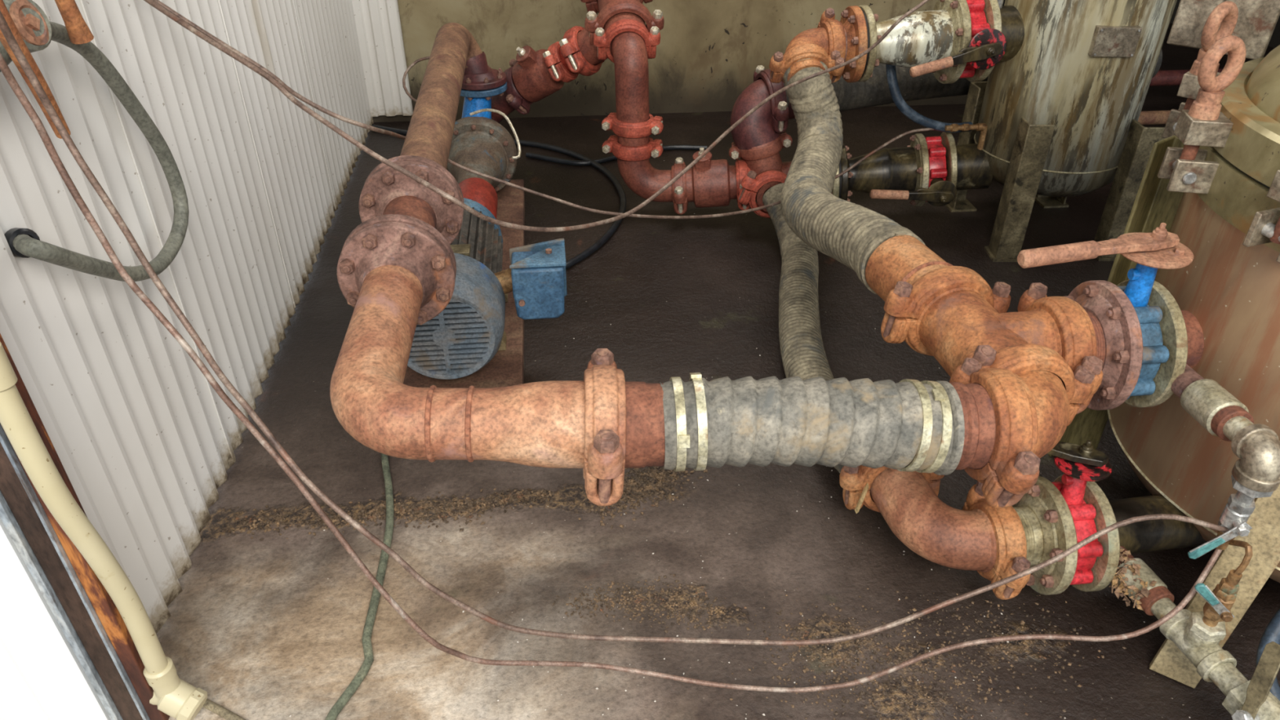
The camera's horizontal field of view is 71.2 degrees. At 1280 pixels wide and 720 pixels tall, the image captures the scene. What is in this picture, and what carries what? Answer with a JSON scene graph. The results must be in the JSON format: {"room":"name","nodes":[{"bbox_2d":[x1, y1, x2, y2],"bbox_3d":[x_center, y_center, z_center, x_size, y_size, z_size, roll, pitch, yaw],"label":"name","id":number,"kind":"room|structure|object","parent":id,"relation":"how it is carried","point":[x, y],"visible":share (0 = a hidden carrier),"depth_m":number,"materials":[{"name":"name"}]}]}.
{"room":"pump room","nodes":[
{"label":"pump room","id":0,"kind":"room"},
{"bbox_2d":[0,518,111,719],"bbox_3d":[-1.615,-0.396,0.782,1.400,2.600,0.035,-3,34,-5],"label":"wall","id":1,"kind":"structure","parent":0,"point":[42,677],"depth_m":1.45,"materials":[{"name":"white"}]},
{"bbox_2d":[0,442,142,719],"bbox_3d":[-0.877,-0.438,0.850,0.040,2.600,0.026,-3,34,-5],"label":"trim","id":2,"kind":"structure","parent":1,"relation":"attached to","point":[13,491],"depth_m":1.37,"materials":[{"name":"metal"}]},
{"bbox_2d":[0,424,150,719],"bbox_3d":[-0.880,-0.435,0.845,0.056,2.600,0.036,-3,34,-5],"label":"trim","id":3,"kind":"structure","parent":1,"relation":"attached to","point":[6,516],"depth_m":1.36,"materials":[{"name":"metal"}]},
{"bbox_2d":[0,333,169,719],"bbox_3d":[-0.862,-0.446,0.861,0.066,2.600,0.054,-3,34,-5],"label":"metal beam","id":4,"kind":"structure","parent":1,"relation":"attached to","point":[108,613],"depth_m":1.38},
{"bbox_2d":[0,0,373,634],"bbox_3d":[-1.065,-1.301,2.112,0.026,2.597,3.030,-3,34,-5],"label":"wall","id":5,"kind":"structure","parent":0,"point":[145,444],"depth_m":1.83,"materials":[{"name":"white metal"}]},
{"bbox_2d":[4,227,39,257],"bbox_3d":[-0.917,-0.174,1.328,0.028,0.046,0.044,15,37,20],"label":"grommet","id":6,"kind":"object","parent":5,"relation":"attached to","point":[11,233],"visible":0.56,"depth_m":1.31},
{"bbox_2d":[0,0,52,71],"bbox_3d":[-0.863,-0.419,1.184,0.082,0.101,0.170,5,35,7],"label":"clamp","id":7,"kind":"object","parent":5,"relation":"attached to","point":[31,21],"visible":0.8,"depth_m":1.21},
{"bbox_2d":[0,0,71,138],"bbox_3d":[-0.793,-0.422,1.121,0.030,0.337,0.139,-7,35,-11],"label":"rod","id":8,"kind":"object","parent":7,"relation":"attached to","point":[3,9],"visible":0.67,"depth_m":1.15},
{"bbox_2d":[13,21,188,281],"bbox_3d":[-0.933,-0.326,1.466,0.121,0.505,0.536,-3,34,-5],"label":"hose","id":9,"kind":"object","parent":5,"relation":"attached to","point":[24,244],"visible":0.74,"depth_m":1.54,"materials":[{"name":"rubber"}]},
{"bbox_2d":[54,0,93,44],"bbox_3d":[-0.850,-0.588,1.274,0.033,0.273,0.075,-3,34,-5],"label":"rod","id":10,"kind":"object","parent":9,"relation":"attached to","point":[78,32],"visible":1,"depth_m":1.34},
{"bbox_2d":[143,0,928,231],"bbox_3d":[0.013,-0.641,2.043,1.960,0.525,0.485,-18,38,-25],"label":"cable","id":11,"kind":"object","parent":5,"relation":"attached to","point":[153,3],"visible":1,"depth_m":1.73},
{"bbox_2d":[372,0,967,122],"bbox_3d":[0.159,-2.288,3.571,2.900,2.600,0.150,-3,34,-5],"label":"wall","id":12,"kind":"structure","parent":0,"point":[708,52],"depth_m":4.05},
{"bbox_2d":[351,0,413,116],"bbox_3d":[-1.125,-2.172,3.357,0.195,2.560,0.016,-3,34,-5],"label":"trim","id":13,"kind":"structure","parent":12,"relation":"attached to","point":[378,23],"depth_m":3.92,"materials":[{"name":"white metal"}]},
{"bbox_2d":[156,22,1279,719],"bbox_3d":[1.388,0.061,2.530,7.200,0.100,9.000,-3,34,-5],"label":"floor","id":14,"kind":"structure","parent":0,"point":[261,627],"depth_m":1.92,"materials":[{"name":"concrete"}]},
{"bbox_2d":[0,342,207,719],"bbox_3d":[-0.805,0.114,1.217,0.114,1.226,0.067,6,35,8],"label":"pipe","id":15,"kind":"object","parent":14,"relation":"on","point":[178,699],"visible":1,"depth_m":1.31,"materials":[{"name":"plastic"}]},
{"bbox_2d":[0,342,17,392],"bbox_3d":[-0.825,0.008,1.137,0.041,0.061,0.043,-3,34,-5],"label":"socket","id":16,"kind":"object","parent":15,"relation":"attached to","point":[8,379],"depth_m":1.14,"materials":[{"name":"yellow plastic"}]},
{"bbox_2d":[202,698,245,719],"bbox_3d":[-0.779,0.618,1.594,0.233,0.015,0.030,11,36,16],"label":"pipe","id":17,"kind":"object","parent":14,"relation":"on","point":[218,709],"visible":0.44,"depth_m":1.58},
{"bbox_2d":[324,453,394,719],"bbox_3d":[-0.566,0.417,1.890,0.078,0.017,0.845,-3,34,-5],"label":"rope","id":18,"kind":"object","parent":14,"relation":"on","point":[362,672],"visible":0.75,"depth_m":1.77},
{"bbox_2d":[403,179,524,387],"bbox_3d":[-0.551,-0.264,2.854,0.360,0.058,1.420,-3,34,-5],"label":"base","id":19,"kind":"object","parent":14,"relation":"on","point":[506,368],"visible":0.2,"depth_m":2.48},
{"bbox_2d":[446,81,517,218],"bbox_3d":[-0.569,-0.670,3.066,0.284,0.374,0.788,-3,34,-5],"label":"pump","id":20,"kind":"object","parent":19,"relation":"on","point":[480,144],"visible":0.71,"depth_m":3.12,"materials":[{"name":"blue paint"}]},
{"bbox_2d":[364,22,506,214],"bbox_3d":[-0.552,-0.725,2.620,0.225,0.291,1.466,-2,34,-3],"label":"pipe","id":21,"kind":"object","parent":20,"relation":"on","point":[456,62],"visible":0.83,"depth_m":2.52,"materials":[{"name":"metal"}]},
{"bbox_2d":[341,157,463,275],"bbox_3d":[-0.495,-0.271,1.902,0.224,0.232,0.325,-3,34,-5],"label":"flange","id":22,"kind":"object","parent":21,"relation":"attached to","point":[388,194],"visible":0.47,"depth_m":1.93,"materials":[{"name":"brown"}]},
{"bbox_2d":[329,216,584,468],"bbox_3d":[-0.324,-0.040,1.572,0.481,0.224,0.592,-3,34,-5],"label":"pipe","id":23,"kind":"object","parent":22,"relation":"attached to","point":[396,277],"visible":0.97,"depth_m":1.39,"materials":[{"name":"orange"}]},
{"bbox_2d":[582,348,626,506],"bbox_3d":[-0.059,0.103,1.427,0.073,0.191,0.270,-3,34,-5],"label":"coupling","id":24,"kind":"object","parent":23,"relation":"attached to","point":[605,393],"visible":0.96,"depth_m":1.34,"materials":[{"name":"metal"}]},
{"bbox_2d":[624,381,665,467],"bbox_3d":[0.005,0.102,1.432,0.129,0.141,0.140,-3,34,-5],"label":"pipe","id":25,"kind":"object","parent":24,"relation":"attached to","point":[645,419],"visible":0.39,"depth_m":1.37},
{"bbox_2d":[402,56,430,102],"bbox_3d":[-0.797,-1.002,3.209,0.100,0.158,0.112,8,35,11],"label":"wire","id":26,"kind":"object","parent":21,"relation":"attached to","point":[416,61],"visible":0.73,"depth_m":3.20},
{"bbox_2d":[152,0,933,218],"bbox_3d":[-0.057,-0.731,2.493,2.264,0.866,0.406,-21,39,-28],"label":"tube","id":27,"kind":"object","parent":21,"relation":"attached to","point":[286,87],"visible":0.77,"depth_m":2.50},
{"bbox_2d":[469,108,520,159],"bbox_3d":[-0.476,-0.774,3.029,0.228,0.124,0.074,29,43,35],"label":"grease line","id":28,"kind":"object","parent":20,"relation":"attached to","point":[499,112],"visible":1,"depth_m":3.02,"materials":[{"name":"metal"}]},
{"bbox_2d":[491,92,515,123],"bbox_3d":[-0.537,-0.967,3.412,0.250,0.256,0.149,4,34,5],"label":"pipe elbow","id":29,"kind":"object","parent":20,"relation":"attached to","point":[499,102],"visible":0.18,"depth_m":3.36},
{"bbox_2d":[503,58,533,114],"bbox_3d":[-0.451,-1.018,3.337,0.123,0.173,0.204,-3,34,-5],"label":"coupling","id":30,"kind":"object","parent":29,"relation":"attached to","point":[515,100],"visible":0.56,"depth_m":3.28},
{"bbox_2d":[511,45,564,102],"bbox_3d":[-0.372,-1.050,3.275,0.221,0.216,0.168,12,36,16],"label":"valve","id":31,"kind":"object","parent":30,"relation":"attached to","point":[531,77],"visible":0.81,"depth_m":3.22,"materials":[{"name":"metal"}]},
{"bbox_2d":[542,41,578,82],"bbox_3d":[-0.276,-1.075,3.226,0.107,0.136,0.205,14,37,19],"label":"coupling","id":32,"kind":"object","parent":31,"relation":"attached to","point":[558,72],"visible":0.53,"depth_m":3.16,"materials":[{"name":"metal"}]},
{"bbox_2d":[557,46,575,72],"bbox_3d":[-0.233,-1.091,3.194,0.136,0.144,0.128,12,36,16],"label":"pipe reducer","id":33,"kind":"object","parent":32,"relation":"attached to","point":[562,59],"visible":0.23,"depth_m":3.17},
{"bbox_2d":[407,197,567,379],"bbox_3d":[-0.432,-0.219,2.459,0.455,0.313,0.604,-3,34,-5],"label":"motor","id":34,"kind":"object","parent":19,"relation":"on","point":[468,332],"visible":0.61,"depth_m":2.25,"materials":[{"name":"blue"}]},
{"bbox_2d":[408,298,490,375],"bbox_3d":[-0.482,-0.057,2.202,0.240,0.240,0.011,-3,34,-5],"label":"grille","id":35,"kind":"object","parent":34,"relation":"attached to","point":[456,341],"depth_m":2.21,"materials":[{"name":"metal"}]},
{"bbox_2d":[213,466,715,541],"bbox_3d":[-0.390,0.314,2.055,1.116,0.009,0.270,-3,34,-5],"label":"debris","id":36,"kind":"object","parent":14,"relation":"on","point":[647,486],"visible":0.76,"depth_m":2.03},
{"bbox_2d":[372,124,626,269],"bbox_3d":[-0.494,-0.768,3.620,0.603,0.024,1.631,-22,40,-29],"label":"cable","id":37,"kind":"object","parent":14,"relation":"on","point":[615,225],"visible":0.61,"depth_m":3.53,"materials":[{"name":"rubber"}]},
{"bbox_2d":[0,52,1222,693],"bbox_3d":[0.122,0.115,1.297,1.735,1.124,0.132,0,34,0],"label":"cable","id":38,"kind":"object","parent":14,"relation":"on","point":[4,68],"visible":0.98,"depth_m":1.43,"materials":[{"name":"orange metal"}]},
{"bbox_2d":[525,144,706,165],"bbox_3d":[-0.089,-0.858,3.757,0.774,0.022,0.146,-5,35,-7],"label":"cable","id":39,"kind":"object","parent":14,"relation":"on","point":[675,147],"visible":0.74,"depth_m":3.73,"materials":[{"name":"rubber"}]},
{"bbox_2d":[685,147,737,208],"bbox_3d":[0.252,-0.655,3.195,0.196,0.228,0.166,2,34,3],"label":"valve","id":40,"kind":"object","parent":14,"relation":"on","point":[710,183],"visible":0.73,"depth_m":3.14,"materials":[{"name":"metal"}]},
{"bbox_2d":[671,156,688,214],"bbox_3d":[0.144,-0.626,3.219,0.065,0.158,0.221,2,34,2],"label":"coupling","id":41,"kind":"object","parent":40,"relation":"attached to","point":[679,186],"visible":0.88,"depth_m":3.15,"materials":[{"name":"metal"}]},
{"bbox_2d":[617,158,672,202],"bbox_3d":[0.029,-0.660,3.213,0.224,0.184,0.116,4,34,5],"label":"pipe elbow","id":42,"kind":"object","parent":41,"relation":"attached to","point":[641,177],"visible":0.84,"depth_m":3.17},
{"bbox_2d":[601,135,662,160],"bbox_3d":[-0.026,-0.752,3.160,0.216,0.048,0.163,-3,34,-5],"label":"coupling","id":43,"kind":"object","parent":42,"relation":"attached to","point":[654,148],"visible":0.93,"depth_m":3.11,"materials":[{"name":"metal"}]},
{"bbox_2d":[601,112,663,137],"bbox_3d":[-0.026,-0.821,3.114,0.216,0.048,0.163,-3,34,-5],"label":"coupling","id":44,"kind":"object","parent":43,"relation":"attached to","point":[655,126],"visible":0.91,"depth_m":3.06,"materials":[{"name":"metal"}]},
{"bbox_2d":[610,31,648,123],"bbox_3d":[-0.031,-0.959,3.042,0.119,0.311,0.155,-8,35,-12],"label":"pipe elbow","id":45,"kind":"object","parent":44,"relation":"attached to","point":[628,50],"visible":0.97,"depth_m":2.98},
{"bbox_2d":[593,18,660,62],"bbox_3d":[-0.044,-1.075,3.034,0.229,0.162,0.097,-3,34,-5],"label":"coupling","id":46,"kind":"object","parent":45,"relation":"attached to","point":[602,40],"visible":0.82,"depth_m":3.00,"materials":[{"name":"metal"}]},
{"bbox_2d":[575,0,646,65],"bbox_3d":[-0.120,-1.208,3.159,0.262,0.316,0.436,-3,34,-5],"label":"pipe tee","id":47,"kind":"object","parent":46,"relation":"attached to","point":[589,52],"visible":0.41,"depth_m":3.10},
{"bbox_2d":[559,26,604,75],"bbox_3d":[-0.203,-1.097,3.179,0.126,0.163,0.242,14,37,19],"label":"coupling","id":48,"kind":"object","parent":47,"relation":"attached to","point":[576,63],"visible":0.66,"depth_m":3.10,"materials":[{"name":"metal"}]},
{"bbox_2d":[580,0,653,14],"bbox_3d":[-0.086,-1.325,3.223,0.272,0.198,0.116,-3,34,-5],"label":"coupling","id":49,"kind":"object","parent":47,"relation":"attached to","point":[591,5],"visible":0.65,"depth_m":3.23,"materials":[{"name":"metal"}]},
{"bbox_2d":[584,0,664,45],"bbox_3d":[-0.053,-1.141,3.073,0.276,0.198,0.118,-3,34,-5],"label":"coupling","id":50,"kind":"object","parent":47,"relation":"attached to","point":[592,22],"visible":0.46,"depth_m":3.02,"materials":[{"name":"metal"}]},
{"bbox_2d":[617,135,648,146],"bbox_3d":[-0.023,-0.785,3.137,0.112,0.085,0.112,-3,34,-5],"label":"flange","id":51,"kind":"object","parent":42,"relation":"on","point":[641,141],"visible":0.2,"depth_m":3.10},
{"bbox_2d":[735,157,750,210],"bbox_3d":[0.369,-0.636,3.196,0.065,0.158,0.221,2,34,2],"label":"coupling","id":52,"kind":"object","parent":40,"relation":"attached to","point":[742,169],"visible":0.49,"depth_m":3.13,"materials":[{"name":"metal"}]},
{"bbox_2d":[744,152,791,212],"bbox_3d":[0.471,-0.655,3.143,0.218,0.226,0.217,-3,34,-5],"label":"cross","id":53,"kind":"object","parent":52,"relation":"attached to","point":[774,162],"visible":0.2,"depth_m":3.10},
{"bbox_2d":[728,130,792,159],"bbox_3d":[0.418,-0.749,3.127,0.216,0.092,0.161,-3,34,-5],"label":"coupling","id":54,"kind":"object","parent":53,"relation":"attached to","point":[784,140],"visible":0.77,"depth_m":3.07,"materials":[{"name":"metal"}]},
{"bbox_2d":[729,78,795,150],"bbox_3d":[0.450,-0.848,3.102,0.276,0.270,0.195,-8,35,-12],"label":"pipe elbow","id":55,"kind":"object","parent":54,"relation":"attached to","point":[756,130],"visible":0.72,"depth_m":3.04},
{"bbox_2d":[753,65,788,133],"bbox_3d":[0.451,-0.899,3.085,0.076,0.198,0.263,-7,35,-11],"label":"coupling","id":56,"kind":"object","parent":55,"relation":"attached to","point":[779,105],"visible":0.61,"depth_m":3.00,"materials":[{"name":"metal"}]},
{"bbox_2d":[782,48,1162,119],"bbox_3d":[1.185,-1.044,3.290,1.570,0.187,0.230,-9,35,-13],"label":"pipe","id":57,"kind":"object","parent":56,"relation":"attached to","point":[875,91],"visible":0.19,"depth_m":3.20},
{"bbox_2d":[737,170,786,217],"bbox_3d":[0.457,-0.570,3.087,0.235,0.178,0.059,-3,34,-5],"label":"coupling","id":58,"kind":"object","parent":53,"relation":"attached to","point":[751,184],"visible":0.47,"depth_m":3.04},
{"bbox_2d":[744,152,782,173],"bbox_3d":[0.441,-0.695,3.152,0.165,0.170,0.149,-3,34,-5],"label":"outlet","id":59,"kind":"object","parent":53,"relation":"attached to","point":[774,162],"depth_m":3.11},
{"bbox_2d":[755,168,782,212],"bbox_3d":[0.458,-0.602,3.133,0.150,0.150,0.145,-3,34,-5],"label":"outlet","id":60,"kind":"object","parent":53,"relation":"attached to","point":[761,192],"depth_m":3.08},
{"bbox_2d":[288,160,1190,719],"bbox_3d":[0.265,-0.021,2.553,1.737,0.004,3.073,4,34,6],"label":"flakes","id":61,"kind":"object","parent":14,"relation":"on","point":[597,688],"visible":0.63,"depth_m":1.74,"materials":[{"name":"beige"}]},
{"bbox_2d":[762,182,868,513],"bbox_3d":[0.479,-0.104,2.486,0.186,0.204,1.567,0,34,0],"label":"corrugated hose","id":62,"kind":"object","parent":14,"relation":"on","point":[803,355],"visible":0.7,"depth_m":2.55,"materials":[{"name":"rubber"}]},
{"bbox_2d":[552,568,1125,719],"bbox_3d":[0.381,0.564,1.695,1.106,0.007,0.435,-1,34,-2],"label":"debris","id":63,"kind":"object","parent":14,"relation":"on","point":[667,593],"visible":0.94,"depth_m":1.74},
{"bbox_2d":[939,0,1177,262],"bbox_3d":[1.351,-1.195,2.731,0.616,1.750,0.547,-3,34,-5],"label":"vessel","id":64,"kind":"object","parent":14,"relation":"on","point":[1060,109],"visible":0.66,"depth_m":2.81,"materials":[{"name":"metal"}]},
{"bbox_2d":[869,136,956,206],"bbox_3d":[0.980,-0.616,3.056,0.227,0.222,0.397,27,42,33],"label":"valve","id":65,"kind":"object","parent":64,"relation":"attached to","point":[940,192],"visible":0.91,"depth_m":3.00,"materials":[{"name":"red paint"}]},
{"bbox_2d":[840,133,929,206],"bbox_3d":[0.828,-0.667,3.146,0.343,0.260,0.250,2,34,3],"label":"pipe reducer","id":66,"kind":"object","parent":65,"relation":"attached to","point":[904,168],"visible":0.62,"depth_m":3.08,"materials":[{"name":"metal"}]},
{"bbox_2d":[831,160,841,198],"bbox_3d":[0.646,-0.653,3.168,0.129,0.216,0.216,2,34,3],"label":"flange","id":67,"kind":"object","parent":66,"relation":"attached to","point":[837,188],"visible":0.15,"depth_m":3.08,"materials":[{"name":"metal"}]},
{"bbox_2d":[885,64,973,133],"bbox_3d":[0.968,-0.881,2.984,0.325,0.245,0.077,4,34,5],"label":"hose","id":68,"kind":"object","parent":64,"relation":"attached to","point":[895,94],"visible":0.87,"depth_m":2.99,"materials":[{"name":"rubber"}]},
{"bbox_2d":[909,0,1006,78],"bbox_3d":[0.943,-0.992,2.788,0.295,0.242,0.342,-3,34,-5],"label":"valve","id":69,"kind":"object","parent":64,"relation":"attached to","point":[986,48],"visible":0.7,"depth_m":2.68,"materials":[{"name":"red paint"}]},
{"bbox_2d":[857,0,971,84],"bbox_3d":[0.840,-1.013,2.823,0.315,0.280,0.280,-3,34,-5],"label":"pipe reducer","id":70,"kind":"object","parent":69,"relation":"attached to","point":[921,37],"visible":0.7,"depth_m":2.76,"materials":[{"name":"metal"}]},
{"bbox_2d":[840,5,881,82],"bbox_3d":[0.667,-0.992,2.816,0.129,0.229,0.228,-3,34,-5],"label":"flange","id":71,"kind":"object","parent":70,"relation":"attached to","point":[854,20],"visible":0.63,"depth_m":2.75,"materials":[{"name":"orange"}]},
{"bbox_2d":[817,7,845,83],"bbox_3d":[0.601,-0.986,2.809,0.057,0.209,0.223,-3,34,-5],"label":"coupling","id":72,"kind":"object","parent":71,"relation":"attached to","point":[835,30],"visible":0.58,"depth_m":2.75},
{"bbox_2d":[785,27,828,81],"bbox_3d":[0.528,-0.932,2.789,0.168,0.180,0.196,-3,34,-5],"label":"pipe elbow","id":73,"kind":"object","parent":72,"relation":"attached to","point":[818,36],"visible":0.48,"depth_m":2.75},
{"bbox_2d":[768,43,840,83],"bbox_3d":[0.508,-0.911,2.775,0.222,0.148,0.117,-3,34,-5],"label":"coupling","id":74,"kind":"object","parent":73,"relation":"attached to","point":[780,63],"visible":0.69,"depth_m":2.73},
{"bbox_2d":[944,123,986,150],"bbox_3d":[1.103,-0.754,3.033,0.153,0.099,0.026,-3,34,-5],"label":"fitting","id":75,"kind":"object","parent":64,"relation":"attached to","point":[982,127],"visible":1,"depth_m":3.01,"materials":[{"name":"gold metal"}]},
{"bbox_2d":[1137,110,1170,124],"bbox_3d":[2.424,-1.028,3.768,1.600,0.061,0.056,-3,34,-5],"label":"pipe","id":76,"kind":"object","parent":14,"relation":"on","point":[1146,117],"visible":0.02,"depth_m":3.72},
{"bbox_2d":[1048,0,1279,688],"bbox_3d":[1.379,-0.138,1.699,1.081,1.163,1.023,-3,34,-5],"label":"vessel","id":77,"kind":"object","parent":14,"relation":"on","point":[1213,180],"visible":0.8,"depth_m":1.61,"materials":[{"name":"metal"}]},
{"bbox_2d":[1047,440,1111,585],"bbox_3d":[0.790,0.268,1.757,0.159,0.324,0.290,-28,43,-35],"label":"valve","id":78,"kind":"object","parent":77,"relation":"attached to","point":[1080,464],"visible":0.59,"depth_m":1.67,"materials":[{"name":"red paint"}]},
{"bbox_2d":[1012,475,1077,595],"bbox_3d":[0.746,0.345,1.754,0.100,0.229,0.229,-3,34,-5],"label":"flange","id":79,"kind":"object","parent":78,"relation":"attached to","point":[1045,515],"visible":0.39,"depth_m":1.70,"materials":[{"name":"metal"}]},
{"bbox_2d":[869,467,996,572],"bbox_3d":[0.587,0.319,1.791,0.201,0.123,0.253,-3,34,-5],"label":"pipe elbow","id":80,"kind":"object","parent":79,"relation":"attached to","point":[942,534],"visible":0.96,"depth_m":1.73,"materials":[{"name":"metal"}]},
{"bbox_2d":[839,465,944,512],"bbox_3d":[0.529,0.250,1.883,0.228,0.159,0.063,-3,34,-5],"label":"coupling","id":81,"kind":"object","parent":80,"relation":"attached to","point":[853,481],"visible":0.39,"depth_m":1.86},
{"bbox_2d":[961,481,1031,599],"bbox_3d":[0.692,0.352,1.744,0.054,0.159,0.227,-3,34,-5],"label":"coupling","id":82,"kind":"object","parent":80,"relation":"attached to","point":[1008,529],"visible":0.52,"depth_m":1.68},
{"bbox_2d":[1017,222,1193,399],"bbox_3d":[0.792,-0.085,1.625,0.330,0.353,0.206,-3,34,-5],"label":"valve","id":83,"kind":"object","parent":77,"relation":"attached to","point":[1161,248],"visible":0.63,"depth_m":1.54,"materials":[{"name":"blue paint"}]},
{"bbox_2d":[1064,280,1142,410],"bbox_3d":[0.817,-0.025,1.668,0.093,0.242,0.242,-3,34,-5],"label":"flange","id":84,"kind":"object","parent":83,"relation":"attached to","point":[1113,317],"visible":0.41,"depth_m":1.60,"materials":[{"name":"metal"}]},
{"bbox_2d":[1017,282,1102,414],"bbox_3d":[0.771,-0.022,1.662,0.059,0.190,0.265,-3,34,-5],"label":"coupling","id":85,"kind":"object","parent":84,"relation":"attached to","point":[1074,325],"visible":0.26,"depth_m":1.58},
{"bbox_2d":[915,286,1062,377],"bbox_3d":[0.656,-0.017,1.654,0.222,0.151,0.255,-3,34,-5],"label":"pipe tee","id":86,"kind":"object","parent":85,"relation":"attached to","point":[957,321],"visible":0.59,"depth_m":1.63,"materials":[{"name":"metal"}]},
{"bbox_2d":[880,266,1011,355],"bbox_3d":[0.604,-0.095,1.766,0.265,0.191,0.063,-6,35,-10],"label":"coupling","id":87,"kind":"object","parent":86,"relation":"attached to","point":[904,304],"visible":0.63,"depth_m":1.72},
{"bbox_2d":[865,235,953,301],"bbox_3d":[0.578,-0.150,1.845,0.149,0.149,0.208,-9,35,-13],"label":"pipe","id":88,"kind":"object","parent":87,"relation":"attached to","point":[903,258],"visible":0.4,"depth_m":1.84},
{"bbox_2d":[780,57,925,295],"bbox_3d":[0.511,-0.502,2.414,0.239,0.368,1.173,1,34,1],"label":"corrugated hose","id":89,"kind":"object","parent":88,"relation":"attached to","point":[846,232],"visible":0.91,"depth_m":2.38,"materials":[{"name":"rubber"}]},
{"bbox_2d":[948,343,1094,426],"bbox_3d":[0.658,0.057,1.555,0.260,0.188,0.064,-3,34,-5],"label":"coupling","id":90,"kind":"object","parent":86,"relation":"attached to","point":[1078,384],"visible":0.27,"depth_m":1.50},
{"bbox_2d":[1017,369,1069,457],"bbox_3d":[0.648,0.100,1.493,0.171,0.143,0.161,-3,34,-5],"label":"pipe elbow","id":91,"kind":"object","parent":90,"relation":"attached to","point":[1049,393],"visible":0.34,"depth_m":1.45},
{"bbox_2d":[961,345,1040,508],"bbox_3d":[0.584,0.112,1.476,0.072,0.193,0.268,-3,34,-5],"label":"coupling","id":92,"kind":"object","parent":91,"relation":"attached to","point":[1012,469],"visible":0.62,"depth_m":1.40,"materials":[{"name":"metal"}]},
{"bbox_2d":[950,382,995,470],"bbox_3d":[0.534,0.109,1.475,0.099,0.146,0.145,-3,34,-5],"label":"pipe","id":93,"kind":"object","parent":92,"relation":"attached to","point":[980,422],"visible":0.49,"depth_m":1.41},
{"bbox_2d":[658,372,964,475],"bbox_3d":[0.271,0.108,1.454,0.475,0.182,0.155,-2,34,-3],"label":"hose","id":94,"kind":"object","parent":93,"relation":"attached to","point":[906,425],"visible":1,"depth_m":1.39,"materials":[{"name":"rubber"}]},
{"bbox_2d":[1115,545,1248,696],"bbox_3d":[0.955,0.437,1.601,0.065,0.117,0.350,-8,35,-12],"label":"drain pipe","id":95,"kind":"object","parent":77,"relation":"attached to","point":[1197,636],"visible":0.84,"depth_m":1.54,"materials":[{"name":"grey metal"}]},
{"bbox_2d":[1108,546,1156,610],"bbox_3d":[0.904,0.402,1.685,0.061,0.082,0.148,-9,35,-13],"label":"clump","id":96,"kind":"object","parent":95,"relation":"attached to","point":[1122,588],"visible":0.56,"depth_m":1.66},
{"bbox_2d":[1115,558,1167,604],"bbox_3d":[0.936,0.417,1.676,0.064,0.064,0.070,-8,35,-12],"label":"socket","id":97,"kind":"object","parent":95,"relation":"attached to","point":[1146,574],"depth_m":1.65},
{"bbox_2d":[1194,582,1236,622],"bbox_3d":[0.948,0.394,1.487,0.076,0.091,0.056,12,36,16],"label":"valve","id":98,"kind":"object","parent":95,"relation":"attached to","point":[1219,603],"visible":0.94,"depth_m":1.47,"materials":[{"name":"gold metal"}]},
{"bbox_2d":[1219,539,1253,594],"bbox_3d":[0.978,0.329,1.469,0.026,0.090,0.070,10,36,15],"label":"tube","id":99,"kind":"object","parent":98,"relation":"attached to","point":[1229,584],"visible":0.98,"depth_m":1.46,"materials":[{"name":"gold metal"}]},
{"bbox_2d":[1222,641,1279,719],"bbox_3d":[0.997,0.545,1.397,0.100,0.175,0.133,-8,35,-12],"label":"valve","id":100,"kind":"object","parent":95,"relation":"attached to","point":[1253,700],"visible":1,"depth_m":1.41,"materials":[{"name":"silver metal"}]},
{"bbox_2d":[1170,364,1279,506],"bbox_3d":[0.968,0.110,1.500,0.068,0.131,0.298,0,34,-1],"label":"pipe elbow","id":101,"kind":"object","parent":77,"relation":"attached to","point":[1255,473],"visible":0.97,"depth_m":1.43,"materials":[{"name":"metal"}]},
{"bbox_2d":[1180,378,1248,436],"bbox_3d":[0.968,0.080,1.509,0.068,0.077,0.092,0,34,-1],"label":"socket","id":102,"kind":"object","parent":101,"relation":"attached to","point":[1205,400],"depth_m":1.48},
{"bbox_2d":[1187,493,1255,559],"bbox_3d":[0.948,0.274,1.464,0.071,0.111,0.060,11,36,15],"label":"valve","id":103,"kind":"object","parent":101,"relation":"attached to","point":[1234,517],"visible":0.97,"depth_m":1.44,"materials":[{"name":"silver metal"}]},
{"bbox_2d":[0,10,1229,645],"bbox_3d":[0.116,0.038,1.256,1.696,1.028,0.118,0,34,0],"label":"cable","id":104,"kind":"object","parent":103,"relation":"attached to","point":[4,27],"visible":1,"depth_m":1.38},
{"bbox_2d":[1216,530,1235,550],"bbox_3d":[0.969,0.295,1.484,0.028,0.040,0.024,-3,34,-5],"label":"fitting","id":105,"kind":"object","parent":103,"relation":"attached to","point":[1224,546],"visible":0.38,"depth_m":1.48,"materials":[{"name":"gold metal"}]},
{"bbox_2d":[1255,608,1279,700],"bbox_3d":[1.125,0.540,1.490,0.136,0.206,0.297,2,34,2],"label":"hose","id":106,"kind":"object","parent":77,"relation":"attached to","point":[1272,632],"visible":0.38,"depth_m":1.53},
{"bbox_2d":[1149,68,1222,86],"bbox_3d":[2.473,-1.313,4.164,1.800,0.070,0.068,-3,34,-5],"label":"pipe","id":107,"kind":"object","parent":14,"relation":"on","point":[1162,77],"visible":0.25,"depth_m":4.13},
{"bbox_2d":[1002,0,1180,22],"bbox_3d":[2.469,-2.834,4.389,4.600,2.600,1.475,-3,34,-5],"label":"wall","id":108,"kind":"structure","parent":0,"point":[1175,11],"depth_m":5.65,"materials":[{"name":"grey"}]},
{"bbox_2d":[1267,15,1279,48],"bbox_3d":[3.933,-1.988,3.159,0.120,2.600,4.700,-3,34,-5],"label":"wall","id":109,"kind":"structure","parent":0,"point":[1274,42],"depth_m":5.20,"materials":[{"name":"grey"}]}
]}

